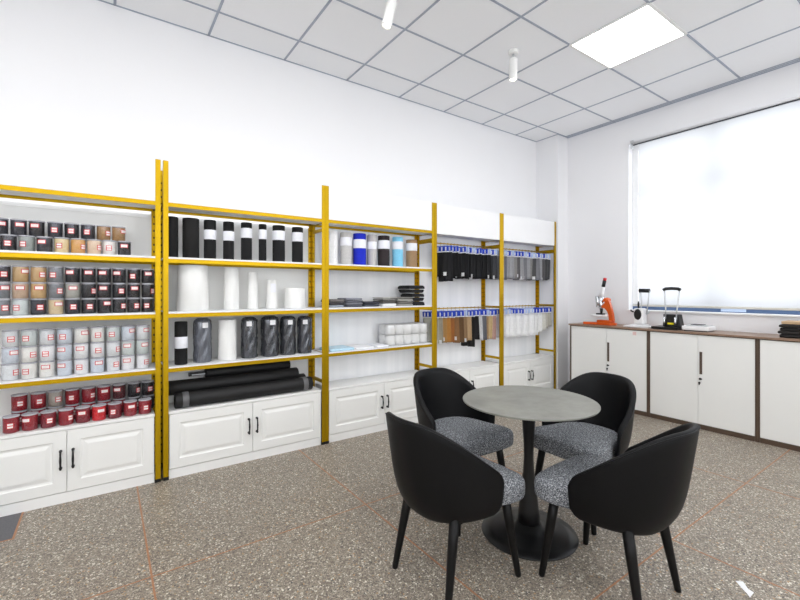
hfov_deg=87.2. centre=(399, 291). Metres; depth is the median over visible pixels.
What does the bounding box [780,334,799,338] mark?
sample
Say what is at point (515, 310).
sample
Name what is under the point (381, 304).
folded cloth
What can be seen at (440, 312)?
sample
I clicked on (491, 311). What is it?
sample
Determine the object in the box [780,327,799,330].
sample
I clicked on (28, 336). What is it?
jar
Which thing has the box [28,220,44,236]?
jar
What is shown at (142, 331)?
jar
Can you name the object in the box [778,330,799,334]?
sample
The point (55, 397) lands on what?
jar
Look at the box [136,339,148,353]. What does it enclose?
jar
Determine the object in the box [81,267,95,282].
jar
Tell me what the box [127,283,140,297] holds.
jar
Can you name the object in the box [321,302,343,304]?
folded cloth
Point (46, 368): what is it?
jar
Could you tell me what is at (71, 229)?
jar
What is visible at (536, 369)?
base cabinet
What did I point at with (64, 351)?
jar
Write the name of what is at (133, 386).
jar
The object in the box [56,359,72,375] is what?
jar
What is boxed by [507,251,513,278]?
sample
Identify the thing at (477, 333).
sample
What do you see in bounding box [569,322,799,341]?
countertop
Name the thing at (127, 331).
jar
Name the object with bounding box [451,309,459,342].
sample
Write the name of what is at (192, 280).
roll
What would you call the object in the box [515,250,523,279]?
sample
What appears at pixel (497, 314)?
sample
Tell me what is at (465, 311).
sample
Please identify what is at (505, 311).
sample
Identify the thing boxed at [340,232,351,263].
roll
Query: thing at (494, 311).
sample
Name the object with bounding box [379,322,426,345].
pack
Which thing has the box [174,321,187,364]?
roll
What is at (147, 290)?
jar
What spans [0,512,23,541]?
trim
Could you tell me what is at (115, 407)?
jar
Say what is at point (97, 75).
wall
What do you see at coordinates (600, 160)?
wall
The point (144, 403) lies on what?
jar
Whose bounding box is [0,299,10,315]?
jar
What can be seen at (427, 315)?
sample
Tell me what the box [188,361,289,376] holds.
roll
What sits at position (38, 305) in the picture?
jar
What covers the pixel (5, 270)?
jar
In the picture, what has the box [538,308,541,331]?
sample
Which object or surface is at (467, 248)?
sample
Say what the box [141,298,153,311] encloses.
jar
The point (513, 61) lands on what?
spot lamp
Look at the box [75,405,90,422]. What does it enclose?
jar
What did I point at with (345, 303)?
folded cloth
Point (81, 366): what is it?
jar
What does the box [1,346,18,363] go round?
jar
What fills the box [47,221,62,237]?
jar
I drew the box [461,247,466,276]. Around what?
sample
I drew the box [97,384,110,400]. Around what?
jar
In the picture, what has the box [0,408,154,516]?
base cabinet
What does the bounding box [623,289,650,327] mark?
hand punch
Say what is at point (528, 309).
sample
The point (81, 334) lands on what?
jar
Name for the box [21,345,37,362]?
jar
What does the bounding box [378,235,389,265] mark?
roll
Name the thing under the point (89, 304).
jar
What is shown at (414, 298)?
cushion
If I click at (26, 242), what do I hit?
jar
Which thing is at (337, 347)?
pack
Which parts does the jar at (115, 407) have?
lid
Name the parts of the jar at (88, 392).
lid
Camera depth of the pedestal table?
2.17 m
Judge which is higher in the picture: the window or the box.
the window
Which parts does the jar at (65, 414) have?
lid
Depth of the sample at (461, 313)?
4.46 m
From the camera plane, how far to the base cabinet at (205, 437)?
3.11 m
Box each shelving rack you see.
[0,136,160,482]
[161,160,324,480]
[313,186,433,443]
[419,203,501,385]
[485,213,555,388]
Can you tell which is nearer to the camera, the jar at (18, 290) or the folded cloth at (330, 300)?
the jar at (18, 290)
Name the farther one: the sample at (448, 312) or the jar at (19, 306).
the sample at (448, 312)
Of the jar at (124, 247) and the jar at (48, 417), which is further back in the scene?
the jar at (124, 247)
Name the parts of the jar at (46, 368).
lid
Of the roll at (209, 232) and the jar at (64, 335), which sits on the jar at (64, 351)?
the jar at (64, 335)
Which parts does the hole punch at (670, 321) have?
punch post, lever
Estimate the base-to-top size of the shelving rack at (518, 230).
2.150 m
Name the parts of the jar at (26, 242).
lid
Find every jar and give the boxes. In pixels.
[0,218,8,233]
[0,234,16,249]
[0,265,10,281]
[0,282,10,298]
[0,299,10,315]
[1,329,19,346]
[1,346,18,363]
[1,362,18,380]
[2,414,19,433]
[10,219,26,235]
[11,282,28,297]
[11,299,28,314]
[11,393,27,410]
[11,409,27,426]
[12,265,29,281]
[18,235,35,250]
[20,329,37,345]
[20,361,37,378]
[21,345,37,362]
[21,411,38,430]
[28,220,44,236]
[30,266,46,281]
[30,282,46,297]
[30,298,46,314]
[30,391,46,408]
[30,406,45,423]
[36,236,52,251]
[38,360,54,376]
[39,328,55,344]
[39,344,55,360]
[40,409,56,427]
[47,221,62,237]
[47,404,62,421]
[48,266,63,281]
[48,282,63,297]
[48,298,63,313]
[48,389,62,406]
[54,237,69,252]
[56,327,72,343]
[56,343,72,359]
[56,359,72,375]
[58,407,73,425]
[64,223,79,237]
[64,403,79,418]
[65,267,80,281]
[65,283,80,297]
[65,298,80,313]
[65,387,79,404]
[70,238,85,252]
[73,342,88,358]
[74,327,88,342]
[74,357,88,373]
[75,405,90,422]
[80,224,95,239]
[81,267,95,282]
[81,283,95,297]
[81,298,95,312]
[81,386,95,402]
[81,401,95,416]
[87,239,101,253]
[90,326,104,341]
[90,341,104,356]
[90,356,104,372]
[92,403,106,420]
[96,225,110,239]
[97,268,111,282]
[97,283,110,297]
[97,298,111,312]
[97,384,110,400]
[97,399,110,414]
[102,240,116,254]
[106,325,119,340]
[106,340,119,355]
[106,355,119,370]
[108,401,121,418]
[112,226,125,240]
[112,268,125,282]
[112,283,125,297]
[112,298,126,312]
[112,382,125,398]
[112,397,125,411]
[117,241,130,254]
[121,325,134,339]
[121,340,134,354]
[121,354,134,369]
[123,399,136,415]
[127,268,140,282]
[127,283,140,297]
[127,298,140,311]
[127,381,140,396]
[127,395,140,409]
[136,324,149,338]
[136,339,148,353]
[136,353,148,368]
[138,397,151,413]
[141,269,154,282]
[141,283,153,296]
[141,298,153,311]
[141,380,153,394]
[141,393,153,407]
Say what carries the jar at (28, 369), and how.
on the shelving rack at (42, 181)
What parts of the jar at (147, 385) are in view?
lid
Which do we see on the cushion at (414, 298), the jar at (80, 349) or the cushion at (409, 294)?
the cushion at (409, 294)
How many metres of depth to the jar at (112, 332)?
2.69 m
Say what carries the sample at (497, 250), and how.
hanging from the shelving rack at (518, 230)
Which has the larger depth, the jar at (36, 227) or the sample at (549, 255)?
the sample at (549, 255)
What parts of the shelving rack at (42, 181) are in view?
panel, shelf, shelf, shelf, header panel, post, post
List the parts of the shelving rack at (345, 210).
post, post, panel, shelf, shelf, shelf, header panel, post, post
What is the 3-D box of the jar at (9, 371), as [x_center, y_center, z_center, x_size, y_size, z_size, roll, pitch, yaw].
[-2.258,0.466,2.432,0.078,0.096,0.078,0,0,7]
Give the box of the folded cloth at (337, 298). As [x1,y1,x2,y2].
[337,298,361,299]
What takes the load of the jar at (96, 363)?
on the shelving rack at (42, 181)
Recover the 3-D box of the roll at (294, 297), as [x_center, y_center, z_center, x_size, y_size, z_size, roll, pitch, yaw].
[-0.869,0.057,3.477,0.172,0.165,0.173,0,0,-35]
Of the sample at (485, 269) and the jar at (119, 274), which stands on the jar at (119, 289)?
the jar at (119, 274)
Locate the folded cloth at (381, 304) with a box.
[379,303,395,305]
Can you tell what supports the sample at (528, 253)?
hanging from the shelving rack at (518, 230)
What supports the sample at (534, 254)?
hanging from the shelving rack at (518, 230)
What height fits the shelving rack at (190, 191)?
2.150 m
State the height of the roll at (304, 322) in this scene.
0.309 m
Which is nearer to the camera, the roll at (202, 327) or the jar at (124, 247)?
the jar at (124, 247)
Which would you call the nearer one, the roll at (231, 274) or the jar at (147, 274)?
the jar at (147, 274)
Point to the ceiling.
(342, 29)
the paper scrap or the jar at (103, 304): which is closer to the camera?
the paper scrap
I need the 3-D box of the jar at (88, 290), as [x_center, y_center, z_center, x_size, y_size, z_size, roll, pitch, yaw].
[-1.959,-0.005,2.642,0.078,0.096,0.078,0,0,9]
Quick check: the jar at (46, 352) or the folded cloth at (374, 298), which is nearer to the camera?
the jar at (46, 352)
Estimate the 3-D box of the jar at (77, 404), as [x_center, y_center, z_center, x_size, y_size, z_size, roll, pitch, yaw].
[-2.098,0.768,2.687,0.078,0.096,0.078,0,0,27]
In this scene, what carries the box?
on the sample at (780, 325)
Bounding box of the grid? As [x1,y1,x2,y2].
[98,0,799,141]
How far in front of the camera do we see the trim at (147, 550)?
2.11 m
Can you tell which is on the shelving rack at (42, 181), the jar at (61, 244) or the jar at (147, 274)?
the jar at (61, 244)
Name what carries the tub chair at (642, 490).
on the floor
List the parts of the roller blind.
head rail, rail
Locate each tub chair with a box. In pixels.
[385,412,524,599]
[413,367,513,523]
[534,372,635,534]
[534,422,700,599]
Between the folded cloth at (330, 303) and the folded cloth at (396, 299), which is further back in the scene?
the folded cloth at (396, 299)
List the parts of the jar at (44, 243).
lid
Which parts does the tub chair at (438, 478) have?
leg, leg, seat, leg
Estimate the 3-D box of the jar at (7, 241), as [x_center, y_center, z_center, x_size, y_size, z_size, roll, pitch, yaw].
[-2.278,-0.280,2.442,0.078,0.096,0.078,0,0,-37]
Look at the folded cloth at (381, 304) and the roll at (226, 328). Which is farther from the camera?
the folded cloth at (381, 304)
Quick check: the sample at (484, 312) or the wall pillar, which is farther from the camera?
the wall pillar
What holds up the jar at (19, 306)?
on the shelving rack at (42, 181)
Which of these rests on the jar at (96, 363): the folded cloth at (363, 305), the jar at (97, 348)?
the jar at (97, 348)
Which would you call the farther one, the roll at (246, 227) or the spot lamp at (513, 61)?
the spot lamp at (513, 61)
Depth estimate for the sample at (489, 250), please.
4.70 m
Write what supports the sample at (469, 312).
hanging from the shelving rack at (449, 221)
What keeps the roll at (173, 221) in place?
on the shelving rack at (190, 191)
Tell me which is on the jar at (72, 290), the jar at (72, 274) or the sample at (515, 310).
the jar at (72, 274)
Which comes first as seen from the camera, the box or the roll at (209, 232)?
the roll at (209, 232)
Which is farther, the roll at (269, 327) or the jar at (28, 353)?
the roll at (269, 327)
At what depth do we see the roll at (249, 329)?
3.21 m
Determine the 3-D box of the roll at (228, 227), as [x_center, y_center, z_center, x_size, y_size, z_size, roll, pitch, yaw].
[-1.292,-0.377,3.162,0.083,0.288,0.082,0,0,-35]
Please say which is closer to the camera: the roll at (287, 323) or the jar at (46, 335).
the jar at (46, 335)
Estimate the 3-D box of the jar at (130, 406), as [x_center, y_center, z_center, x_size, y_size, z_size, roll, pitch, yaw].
[-1.776,0.768,2.764,0.078,0.096,0.078,0,0,-43]
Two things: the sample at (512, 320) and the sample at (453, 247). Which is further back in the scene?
the sample at (512, 320)
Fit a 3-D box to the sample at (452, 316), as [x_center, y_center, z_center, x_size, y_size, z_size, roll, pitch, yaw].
[0.500,0.358,4.446,0.038,0.377,0.198,0,1,-43]
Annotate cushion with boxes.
[398,285,424,288]
[399,290,423,292]
[401,293,423,296]
[409,301,424,305]
[412,297,423,300]
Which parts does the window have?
frame, sill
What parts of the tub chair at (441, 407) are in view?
seat, leg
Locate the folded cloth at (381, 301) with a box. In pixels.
[376,300,395,302]
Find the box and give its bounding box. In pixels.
[781,320,799,324]
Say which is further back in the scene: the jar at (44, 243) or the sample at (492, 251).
the sample at (492, 251)
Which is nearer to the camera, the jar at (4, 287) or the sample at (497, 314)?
the jar at (4, 287)
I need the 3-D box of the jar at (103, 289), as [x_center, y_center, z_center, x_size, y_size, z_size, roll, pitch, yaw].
[-1.894,-0.005,2.687,0.078,0.096,0.078,0,0,-27]
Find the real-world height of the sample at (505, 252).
0.377 m
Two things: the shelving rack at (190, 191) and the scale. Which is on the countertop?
the scale
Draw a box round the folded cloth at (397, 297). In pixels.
[393,297,412,298]
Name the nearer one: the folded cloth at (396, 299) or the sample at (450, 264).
the folded cloth at (396, 299)
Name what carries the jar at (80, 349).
on the jar at (81, 366)
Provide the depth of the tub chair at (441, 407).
2.67 m
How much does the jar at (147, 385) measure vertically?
0.096 m
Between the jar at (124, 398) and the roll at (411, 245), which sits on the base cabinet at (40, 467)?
the jar at (124, 398)
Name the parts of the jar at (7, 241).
lid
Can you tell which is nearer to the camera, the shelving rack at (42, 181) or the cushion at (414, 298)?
the shelving rack at (42, 181)
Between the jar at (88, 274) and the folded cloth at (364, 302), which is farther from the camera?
the folded cloth at (364, 302)
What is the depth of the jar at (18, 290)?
2.43 m
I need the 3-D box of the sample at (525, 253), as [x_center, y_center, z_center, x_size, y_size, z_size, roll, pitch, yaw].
[1.455,-0.323,5.111,0.198,0.376,0.038,-1,0,41]
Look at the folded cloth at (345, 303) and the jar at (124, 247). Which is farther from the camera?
the folded cloth at (345, 303)
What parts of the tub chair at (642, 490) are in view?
leg, seat, leg, leg, leg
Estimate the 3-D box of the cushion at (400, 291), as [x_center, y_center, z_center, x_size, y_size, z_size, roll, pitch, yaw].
[0.112,0.000,4.171,0.184,0.033,0.201,0,0,-39]
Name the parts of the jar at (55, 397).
lid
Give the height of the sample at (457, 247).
0.363 m
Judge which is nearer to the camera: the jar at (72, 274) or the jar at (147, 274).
the jar at (72, 274)
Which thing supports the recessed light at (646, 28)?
in the ceiling
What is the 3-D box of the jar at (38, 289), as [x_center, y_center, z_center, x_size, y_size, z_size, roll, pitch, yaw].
[-2.155,-0.005,2.504,0.078,0.096,0.078,0,0,-43]
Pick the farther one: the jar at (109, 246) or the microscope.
the microscope
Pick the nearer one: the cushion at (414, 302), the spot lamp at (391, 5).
the spot lamp at (391, 5)
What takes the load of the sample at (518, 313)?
hanging from the shelving rack at (518, 230)
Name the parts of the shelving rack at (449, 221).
post, panel, hanging rail, hanging rail, header panel, post, post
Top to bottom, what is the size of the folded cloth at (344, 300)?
0.017 m
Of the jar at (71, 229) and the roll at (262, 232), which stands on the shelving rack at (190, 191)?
the roll at (262, 232)
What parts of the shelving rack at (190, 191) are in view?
post, post, panel, shelf, shelf, shelf, header panel, post, post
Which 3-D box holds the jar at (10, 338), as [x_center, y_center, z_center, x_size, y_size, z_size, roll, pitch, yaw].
[-2.257,0.272,2.433,0.078,0.096,0.078,0,0,45]
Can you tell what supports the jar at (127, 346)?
on the jar at (127, 361)
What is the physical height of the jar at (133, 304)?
0.096 m
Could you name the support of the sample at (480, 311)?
hanging from the shelving rack at (449, 221)
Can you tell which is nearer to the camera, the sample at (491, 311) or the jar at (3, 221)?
the jar at (3, 221)
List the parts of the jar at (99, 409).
lid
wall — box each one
[0,0,535,247]
[568,62,799,381]
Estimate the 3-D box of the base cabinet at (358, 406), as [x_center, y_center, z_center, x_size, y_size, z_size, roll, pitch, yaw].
[-0.209,1.044,3.928,1.109,0.456,0.296,0,0,-35]
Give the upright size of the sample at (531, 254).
0.367 m
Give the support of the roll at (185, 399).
on the base cabinet at (205, 437)
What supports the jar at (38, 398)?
on the jar at (39, 410)
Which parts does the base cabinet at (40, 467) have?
door, handle, handle, door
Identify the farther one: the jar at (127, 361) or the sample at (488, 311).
the sample at (488, 311)
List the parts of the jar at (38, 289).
lid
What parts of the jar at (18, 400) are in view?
lid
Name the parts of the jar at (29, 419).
lid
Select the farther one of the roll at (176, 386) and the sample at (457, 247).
the sample at (457, 247)
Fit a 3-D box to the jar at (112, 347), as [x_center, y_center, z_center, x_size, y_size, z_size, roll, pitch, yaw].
[-1.855,0.369,2.715,0.078,0.096,0.078,0,0,10]
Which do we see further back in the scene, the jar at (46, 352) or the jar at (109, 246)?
the jar at (109, 246)
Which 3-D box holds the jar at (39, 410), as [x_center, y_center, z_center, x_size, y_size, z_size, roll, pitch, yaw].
[-2.234,0.768,2.592,0.078,0.096,0.078,0,0,-42]
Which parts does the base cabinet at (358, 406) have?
door, door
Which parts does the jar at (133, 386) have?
lid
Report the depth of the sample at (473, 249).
4.57 m
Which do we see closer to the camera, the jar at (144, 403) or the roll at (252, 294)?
the jar at (144, 403)
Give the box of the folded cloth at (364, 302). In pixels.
[359,301,379,303]
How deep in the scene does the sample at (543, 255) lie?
5.26 m
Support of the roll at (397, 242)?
on the shelving rack at (345, 210)
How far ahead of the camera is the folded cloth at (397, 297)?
4.00 m
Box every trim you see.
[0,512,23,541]
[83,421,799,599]
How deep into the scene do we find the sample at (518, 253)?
4.99 m
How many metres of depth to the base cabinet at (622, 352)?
4.53 m
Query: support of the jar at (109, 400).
on the base cabinet at (40, 467)
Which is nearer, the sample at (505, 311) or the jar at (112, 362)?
the jar at (112, 362)
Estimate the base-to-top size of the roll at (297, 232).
0.294 m
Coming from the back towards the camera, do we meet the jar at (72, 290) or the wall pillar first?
the wall pillar
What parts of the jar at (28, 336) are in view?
lid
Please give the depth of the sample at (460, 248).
4.46 m
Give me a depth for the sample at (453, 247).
4.40 m
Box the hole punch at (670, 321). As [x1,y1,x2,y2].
[651,287,683,329]
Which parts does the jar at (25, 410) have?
lid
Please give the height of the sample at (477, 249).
0.384 m
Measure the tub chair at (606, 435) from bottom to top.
0.754 m
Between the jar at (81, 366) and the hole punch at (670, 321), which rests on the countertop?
the hole punch at (670, 321)
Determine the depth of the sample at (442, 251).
4.36 m
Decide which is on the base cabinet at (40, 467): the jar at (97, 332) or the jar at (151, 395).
the jar at (151, 395)
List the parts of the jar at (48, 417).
lid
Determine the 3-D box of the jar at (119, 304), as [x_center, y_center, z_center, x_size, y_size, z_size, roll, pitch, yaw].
[-1.828,0.092,2.734,0.078,0.096,0.078,0,0,19]
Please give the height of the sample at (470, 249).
0.361 m
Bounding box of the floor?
[0,414,799,599]
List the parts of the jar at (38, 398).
lid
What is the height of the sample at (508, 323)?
0.367 m
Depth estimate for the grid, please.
3.62 m
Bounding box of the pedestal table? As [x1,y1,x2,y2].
[463,385,600,561]
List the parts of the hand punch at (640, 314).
lever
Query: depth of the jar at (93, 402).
2.71 m
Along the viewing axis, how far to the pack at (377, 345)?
3.86 m
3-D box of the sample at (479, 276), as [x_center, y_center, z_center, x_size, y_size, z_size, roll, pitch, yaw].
[0.828,-0.322,4.666,0.198,0.378,0.034,-2,-2,44]
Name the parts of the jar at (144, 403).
lid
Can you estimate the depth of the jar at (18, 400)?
2.52 m
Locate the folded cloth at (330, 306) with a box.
[321,305,343,307]
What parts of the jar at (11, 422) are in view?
lid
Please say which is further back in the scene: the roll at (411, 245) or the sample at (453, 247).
the sample at (453, 247)
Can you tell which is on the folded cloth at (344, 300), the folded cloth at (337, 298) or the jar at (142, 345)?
the folded cloth at (337, 298)
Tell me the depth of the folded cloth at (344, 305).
3.69 m
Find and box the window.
[627,145,799,316]
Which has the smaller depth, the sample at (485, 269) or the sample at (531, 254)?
the sample at (485, 269)
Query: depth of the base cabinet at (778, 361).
3.42 m
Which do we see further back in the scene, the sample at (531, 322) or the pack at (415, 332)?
the sample at (531, 322)
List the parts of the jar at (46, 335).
lid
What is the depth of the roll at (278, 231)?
3.34 m
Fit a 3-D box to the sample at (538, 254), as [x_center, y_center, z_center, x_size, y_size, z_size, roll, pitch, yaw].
[1.652,-0.321,5.245,0.207,0.378,0.034,0,0,38]
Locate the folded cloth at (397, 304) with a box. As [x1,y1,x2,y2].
[396,303,412,305]
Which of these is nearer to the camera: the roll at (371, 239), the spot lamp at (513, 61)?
the spot lamp at (513, 61)
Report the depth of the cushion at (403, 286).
4.10 m
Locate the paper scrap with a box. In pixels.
[736,581,753,596]
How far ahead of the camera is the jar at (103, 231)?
2.70 m
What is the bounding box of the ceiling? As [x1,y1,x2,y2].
[103,0,799,140]
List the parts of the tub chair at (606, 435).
leg, seat, leg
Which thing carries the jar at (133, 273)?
on the jar at (133, 290)
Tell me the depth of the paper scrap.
1.79 m
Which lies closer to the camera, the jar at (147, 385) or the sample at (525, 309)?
the jar at (147, 385)
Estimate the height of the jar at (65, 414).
0.096 m
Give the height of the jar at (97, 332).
0.096 m
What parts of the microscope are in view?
arm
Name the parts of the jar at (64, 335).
lid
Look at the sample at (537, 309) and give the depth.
5.20 m
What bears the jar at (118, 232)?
on the jar at (124, 247)
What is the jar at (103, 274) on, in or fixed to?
on the jar at (103, 289)
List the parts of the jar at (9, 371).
lid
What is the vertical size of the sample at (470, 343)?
0.436 m
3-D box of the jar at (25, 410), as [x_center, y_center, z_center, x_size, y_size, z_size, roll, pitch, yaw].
[-2.304,0.768,2.542,0.078,0.096,0.078,0,0,41]
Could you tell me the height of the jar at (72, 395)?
0.096 m
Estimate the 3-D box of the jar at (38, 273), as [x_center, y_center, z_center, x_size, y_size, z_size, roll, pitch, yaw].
[-2.155,-0.102,2.504,0.078,0.096,0.078,0,0,21]
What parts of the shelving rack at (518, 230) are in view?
post, panel, hanging rail, hanging rail, header panel, post, post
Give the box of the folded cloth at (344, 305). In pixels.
[344,305,361,306]
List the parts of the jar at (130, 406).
lid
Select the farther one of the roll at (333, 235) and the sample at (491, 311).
the sample at (491, 311)
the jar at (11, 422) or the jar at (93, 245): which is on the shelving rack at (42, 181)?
the jar at (93, 245)
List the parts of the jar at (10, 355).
lid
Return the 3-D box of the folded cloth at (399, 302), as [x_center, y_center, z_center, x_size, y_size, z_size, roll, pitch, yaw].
[0.011,0.107,4.070,0.170,0.018,0.172,0,0,-34]
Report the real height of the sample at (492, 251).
0.376 m
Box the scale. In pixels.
[682,324,715,331]
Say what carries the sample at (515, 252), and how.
hanging from the shelving rack at (518, 230)
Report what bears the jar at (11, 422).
on the base cabinet at (40, 467)
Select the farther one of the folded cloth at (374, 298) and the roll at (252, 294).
the folded cloth at (374, 298)
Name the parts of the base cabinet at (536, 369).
door, door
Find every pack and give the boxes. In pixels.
[319,345,353,351]
[347,344,373,348]
[366,343,388,347]
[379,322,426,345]
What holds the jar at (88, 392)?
on the jar at (93, 402)
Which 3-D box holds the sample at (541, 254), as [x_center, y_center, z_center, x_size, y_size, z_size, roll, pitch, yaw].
[1.693,-0.325,5.283,0.198,0.372,0.038,1,1,38]
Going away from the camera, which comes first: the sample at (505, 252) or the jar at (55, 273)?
the jar at (55, 273)
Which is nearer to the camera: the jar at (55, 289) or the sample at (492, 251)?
the jar at (55, 289)
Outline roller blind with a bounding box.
[630,95,799,310]
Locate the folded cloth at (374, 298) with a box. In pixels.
[373,298,395,299]
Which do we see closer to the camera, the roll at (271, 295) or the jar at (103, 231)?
the jar at (103, 231)
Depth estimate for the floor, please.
2.13 m
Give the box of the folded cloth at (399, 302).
[396,301,412,303]
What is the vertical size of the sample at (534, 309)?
0.379 m
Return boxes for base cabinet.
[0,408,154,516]
[169,386,320,478]
[316,370,418,442]
[421,361,498,388]
[486,353,553,388]
[570,325,647,416]
[648,331,756,441]
[757,339,799,451]
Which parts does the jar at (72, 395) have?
lid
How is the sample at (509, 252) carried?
hanging from the shelving rack at (518, 230)
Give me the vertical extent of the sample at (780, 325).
0.022 m
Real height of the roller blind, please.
1.861 m
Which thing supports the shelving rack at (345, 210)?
on the floor
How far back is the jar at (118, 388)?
2.80 m
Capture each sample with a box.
[422,310,438,343]
[437,242,448,276]
[437,311,443,343]
[438,244,452,281]
[443,307,450,341]
[443,311,446,342]
[447,245,455,277]
[447,307,454,342]
[451,243,458,276]
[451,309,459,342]
[453,309,467,341]
[455,244,468,278]
[455,247,461,277]
[455,309,464,341]
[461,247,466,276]
[461,310,474,346]
[463,309,471,339]
[464,244,471,277]
[467,246,475,277]
[468,248,481,279]
[469,248,478,279]
[474,310,479,339]
[475,306,489,338]
[475,310,482,339]
[478,306,486,339]
[479,308,492,339]
[482,249,483,278]
[483,246,491,277]
[483,249,487,278]
[486,246,493,278]
[486,309,496,338]
[490,250,498,279]
[491,309,504,336]
[492,308,506,336]
[493,249,497,278]
[494,251,507,279]
[505,309,510,336]
[506,308,514,336]
[507,251,510,278]
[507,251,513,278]
[508,305,523,336]
[509,248,516,278]
[509,305,517,336]
[512,305,521,335]
[513,249,526,279]
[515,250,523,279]
[517,251,520,278]
[517,307,526,335]
[522,251,529,278]
[522,307,529,335]
[525,251,532,278]
[525,306,533,334]
[526,250,540,280]
[527,253,536,279]
[528,306,535,335]
[534,304,547,327]
[536,308,538,334]
[537,252,544,280]
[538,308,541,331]
[540,253,542,279]
[541,304,551,325]
[542,308,545,329]
[543,251,550,279]
[545,254,547,279]
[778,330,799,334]
[779,324,799,327]
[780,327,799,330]
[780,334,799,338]
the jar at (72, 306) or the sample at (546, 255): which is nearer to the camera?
the jar at (72, 306)
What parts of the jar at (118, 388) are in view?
lid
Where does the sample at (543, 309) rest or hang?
hanging from the shelving rack at (518, 230)
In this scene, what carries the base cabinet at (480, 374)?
on the floor
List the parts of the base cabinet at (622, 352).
door, door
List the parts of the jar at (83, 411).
lid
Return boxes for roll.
[169,216,177,256]
[169,367,298,395]
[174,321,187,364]
[174,376,312,408]
[176,265,208,310]
[182,217,198,257]
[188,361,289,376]
[193,318,211,362]
[203,220,216,258]
[218,319,236,360]
[223,221,233,258]
[223,267,238,309]
[240,222,251,259]
[241,317,257,358]
[247,272,257,308]
[258,224,266,260]
[260,315,278,356]
[266,280,276,308]
[272,225,284,261]
[280,316,295,354]
[284,288,305,307]
[292,227,302,261]
[297,315,311,352]
[329,231,337,263]
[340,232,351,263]
[353,233,365,264]
[367,234,376,264]
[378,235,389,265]
[392,237,402,266]
[406,239,416,266]
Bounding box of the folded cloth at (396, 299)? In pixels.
[390,299,412,300]
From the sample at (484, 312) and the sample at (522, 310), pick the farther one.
the sample at (522, 310)
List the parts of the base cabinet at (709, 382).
door, door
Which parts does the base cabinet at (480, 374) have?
door, door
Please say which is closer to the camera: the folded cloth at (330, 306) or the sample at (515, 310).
the folded cloth at (330, 306)
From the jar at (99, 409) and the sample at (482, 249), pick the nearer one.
the jar at (99, 409)
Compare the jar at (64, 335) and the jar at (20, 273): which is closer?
the jar at (20, 273)
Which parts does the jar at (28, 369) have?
lid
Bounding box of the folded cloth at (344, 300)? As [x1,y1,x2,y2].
[344,300,362,301]
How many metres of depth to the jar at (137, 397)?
2.86 m
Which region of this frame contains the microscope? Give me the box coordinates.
[583,278,616,325]
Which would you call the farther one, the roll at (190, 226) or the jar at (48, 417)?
the roll at (190, 226)
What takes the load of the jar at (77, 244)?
on the shelving rack at (42, 181)
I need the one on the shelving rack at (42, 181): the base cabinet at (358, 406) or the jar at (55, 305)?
the jar at (55, 305)
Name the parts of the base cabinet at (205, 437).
door, door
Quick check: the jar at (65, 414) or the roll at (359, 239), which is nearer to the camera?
the jar at (65, 414)
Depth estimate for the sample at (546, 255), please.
5.29 m
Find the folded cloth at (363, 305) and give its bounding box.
[362,304,378,306]
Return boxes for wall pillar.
[536,135,567,388]
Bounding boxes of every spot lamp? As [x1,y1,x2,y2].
[381,0,396,29]
[508,48,517,81]
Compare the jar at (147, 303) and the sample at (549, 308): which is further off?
the sample at (549, 308)
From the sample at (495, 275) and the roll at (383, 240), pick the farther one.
the sample at (495, 275)
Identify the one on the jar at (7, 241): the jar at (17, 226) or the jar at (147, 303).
the jar at (17, 226)
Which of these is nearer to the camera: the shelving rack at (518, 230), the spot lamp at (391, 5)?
the spot lamp at (391, 5)
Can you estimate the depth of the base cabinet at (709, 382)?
3.85 m
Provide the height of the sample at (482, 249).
0.373 m
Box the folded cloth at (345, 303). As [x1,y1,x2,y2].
[343,302,362,304]
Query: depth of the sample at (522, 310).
5.03 m
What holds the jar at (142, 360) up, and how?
on the shelving rack at (42, 181)
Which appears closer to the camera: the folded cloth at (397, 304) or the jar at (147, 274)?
the jar at (147, 274)
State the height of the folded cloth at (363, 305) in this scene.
0.018 m
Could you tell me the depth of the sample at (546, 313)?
5.28 m
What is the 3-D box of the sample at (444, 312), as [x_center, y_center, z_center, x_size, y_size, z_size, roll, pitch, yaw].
[0.408,0.351,4.377,0.198,0.363,0.038,0,0,40]
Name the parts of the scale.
weigh plate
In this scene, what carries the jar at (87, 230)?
on the jar at (93, 245)
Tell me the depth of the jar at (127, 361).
2.73 m
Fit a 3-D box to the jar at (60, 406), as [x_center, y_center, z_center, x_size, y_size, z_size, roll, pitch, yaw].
[-2.166,0.768,2.639,0.078,0.096,0.078,0,0,21]
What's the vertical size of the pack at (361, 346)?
0.014 m
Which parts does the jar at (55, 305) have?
lid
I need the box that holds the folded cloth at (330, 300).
[321,299,343,301]
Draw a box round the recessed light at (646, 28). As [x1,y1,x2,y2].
[569,2,687,68]
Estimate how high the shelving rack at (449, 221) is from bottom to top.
2.150 m
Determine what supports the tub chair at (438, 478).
on the floor
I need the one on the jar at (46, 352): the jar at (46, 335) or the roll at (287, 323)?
the jar at (46, 335)
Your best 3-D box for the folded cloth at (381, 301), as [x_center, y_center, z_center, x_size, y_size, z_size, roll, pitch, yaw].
[-0.150,0.100,3.982,0.164,0.022,0.190,0,0,-36]
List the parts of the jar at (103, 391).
lid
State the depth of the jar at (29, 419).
2.45 m
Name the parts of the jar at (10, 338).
lid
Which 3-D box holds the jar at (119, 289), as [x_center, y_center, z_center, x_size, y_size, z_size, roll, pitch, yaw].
[-1.828,-0.005,2.733,0.078,0.096,0.078,0,0,37]

